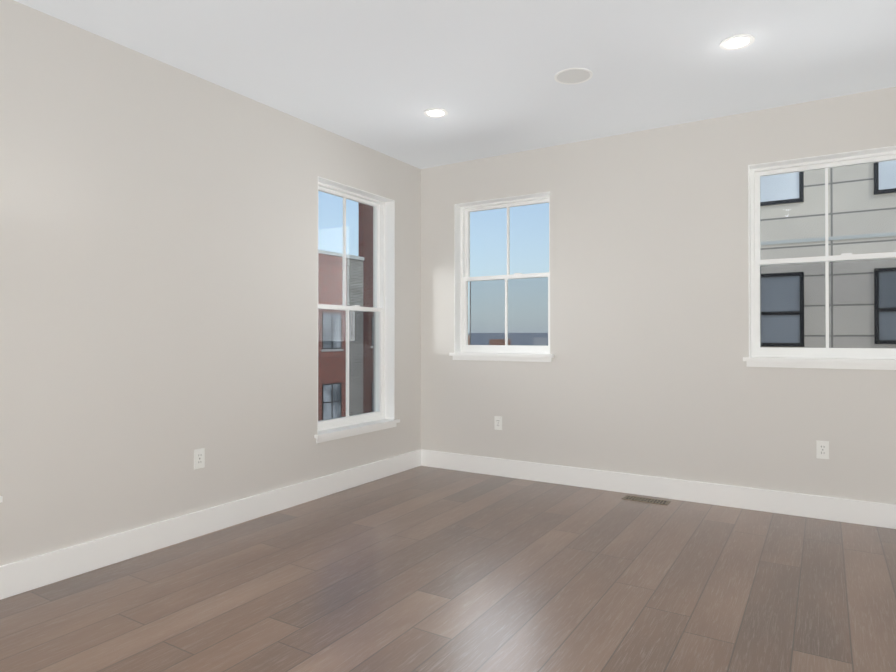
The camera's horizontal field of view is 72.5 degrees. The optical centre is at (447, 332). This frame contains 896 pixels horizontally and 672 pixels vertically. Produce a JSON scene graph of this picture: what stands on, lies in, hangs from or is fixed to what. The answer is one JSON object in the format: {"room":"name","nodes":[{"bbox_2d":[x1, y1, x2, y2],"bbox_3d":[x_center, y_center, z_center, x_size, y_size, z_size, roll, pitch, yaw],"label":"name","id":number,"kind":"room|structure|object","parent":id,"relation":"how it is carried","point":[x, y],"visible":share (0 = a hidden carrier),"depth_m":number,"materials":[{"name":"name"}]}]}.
{"room":"empty living room","nodes":[
{"label":"empty living room","id":0,"kind":"room"},
{"bbox_2d":[0,0,420,565],"bbox_3d":[-1.935,-0.162,3.155,0.240,2.740,6.500,0,0,32],"label":"wall","id":1,"kind":"structure","parent":0,"point":[158,272],"depth_m":3.41,"materials":[{"name":"white paint"}]},
{"bbox_2d":[194,448,204,468],"bbox_3d":[-1.483,0.752,3.645,0.009,0.115,0.070,0,0,32],"label":"electrical outlet","id":2,"kind":"object","parent":1,"relation":"attached to","point":[199,458],"visible":1,"depth_m":3.64,"materials":[{"name":"white plastic"}]},
{"bbox_2d":[0,449,423,599],"bbox_3d":[-1.824,1.133,3.078,0.020,0.150,6.020,0,0,32],"label":"baseboard","id":3,"kind":"structure","parent":1,"relation":"attached to","point":[25,575],"depth_m":3.50,"materials":[{"name":"white wood"}]},
{"bbox_2d":[314,176,399,442],"bbox_3d":[-0.816,-0.169,4.974,0.316,1.968,1.014,0,0,32],"label":"window","id":4,"kind":"structure","parent":1,"relation":"in","point":[382,417],"depth_m":5.25,"materials":[{"name":"white"}]},
{"bbox_2d":[0,466,895,671],"bbox_3d":[0.234,1.274,1.808,5.335,0.150,6.500,0,0,32],"label":"floor","id":5,"kind":"structure","parent":0,"point":[423,569],"depth_m":2.83,"materials":[{"name":"brown wood"}]},
{"bbox_2d":[622,495,670,504],"bbox_3d":[1.436,1.215,4.433,0.320,0.005,0.115,0,0,32],"label":"floor vent","id":6,"kind":"object","parent":5,"relation":"in","point":[646,500],"visible":1,"depth_m":4.43,"materials":[{"name":"brown metal"}]},
{"bbox_2d":[14,0,895,168],"bbox_3d":[0.234,-1.616,1.828,5.335,0.150,6.500,0,0,32],"label":"ceiling","id":7,"kind":"structure","parent":0,"point":[381,76],"depth_m":3.41,"materials":[{"name":"white paint"}]},
{"bbox_2d":[424,108,447,117],"bbox_3d":[-0.085,-1.521,4.233,0.168,0.006,0.168,0,0,32],"label":"recessed light","id":8,"kind":"object","parent":7,"relation":"in","point":[435,112],"visible":1,"depth_m":4.22,"materials":[{"name":"white"}]},
{"bbox_2d":[554,68,592,83],"bbox_3d":[0.746,-1.526,3.638,0.224,0.005,0.224,0,0,32],"label":"ceiling speaker","id":9,"kind":"object","parent":7,"relation":"in","point":[573,75],"visible":1,"depth_m":3.63,"materials":[{"name":"white plastic"}]},
{"bbox_2d":[719,34,754,49],"bbox_3d":[1.522,-1.528,3.219,0.168,0.006,0.168,0,0,32],"label":"recessed light","id":10,"kind":"object","parent":7,"relation":"in","point":[737,42],"visible":1,"depth_m":3.21,"materials":[{"name":"white"}]},
{"bbox_2d":[421,87,895,503],"bbox_3d":[1.438,-0.151,4.753,3.825,2.740,0.240,0,0,32],"label":"wall","id":11,"kind":"structure","parent":0,"point":[647,371],"depth_m":4.53,"materials":[{"name":"white paint"}]},
{"bbox_2d":[494,416,501,429],"bbox_3d":[0.429,0.773,5.222,0.070,0.115,0.009,0,0,32],"label":"electrical outlet","id":12,"kind":"object","parent":11,"relation":"attached to","point":[497,422],"visible":1,"depth_m":5.22,"materials":[{"name":"white plastic"}]},
{"bbox_2d":[449,192,553,361],"bbox_3d":[0.509,-0.454,5.330,0.976,1.393,0.316,0,0,32],"label":"window","id":13,"kind":"structure","parent":11,"relation":"in","point":[463,350],"depth_m":5.39,"materials":[{"name":"white"}]},
{"bbox_2d":[424,450,895,528],"bbox_3d":[1.332,1.144,4.659,3.675,0.150,0.016,0,0,32],"label":"baseboard","id":14,"kind":"structure","parent":11,"relation":"attached to","point":[877,514],"depth_m":4.42,"materials":[{"name":"white wood"}]},
{"bbox_2d":[743,146,895,369],"bbox_3d":[2.532,-0.463,4.083,0.989,1.393,0.316,0,0,32],"label":"window","id":15,"kind":"structure","parent":11,"relation":"in","point":[828,357],"depth_m":4.11,"materials":[{"name":"white"}]},
{"bbox_2d":[816,441,828,458],"bbox_3d":[2.441,0.764,3.982,0.070,0.115,0.009,0,0,32],"label":"electrical outlet","id":16,"kind":"object","parent":11,"relation":"attached to","point":[822,449],"visible":1,"depth_m":3.98,"materials":[{"name":"white plastic"}]},
{"label":"outside","id":17,"kind":"structure","parent":0,"visible":0},
{"bbox_3d":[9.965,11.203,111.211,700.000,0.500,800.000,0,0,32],"label":"ground","id":18,"kind":"structure","parent":17,"visible":0},
{"bbox_2d":[318,203,372,420],"bbox_3d":[-18.172,0.975,17.904,12.100,18.650,43.500,0,0,32],"label":"brick building","id":19,"kind":"structure","parent":18,"relation":"on","point":[363,260],"depth_m":28.53,"materials":[{"name":"red brick"}]},
{"bbox_2d":[468,333,547,345],"bbox_3d":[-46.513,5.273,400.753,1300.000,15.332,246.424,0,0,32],"label":"skyline","id":20,"kind":"object","parent":18,"relation":"on","point":[514,335],"depth_m":261.50},
{"bbox_2d":[760,160,895,347],"bbox_3d":[10.812,1.962,10.290,10.570,16.570,10.030,0,0,32],"label":"building","id":21,"kind":"structure","parent":18,"relation":"on","point":[836,179],"depth_m":8.02,"materials":[{"name":"grey"}]}
]}

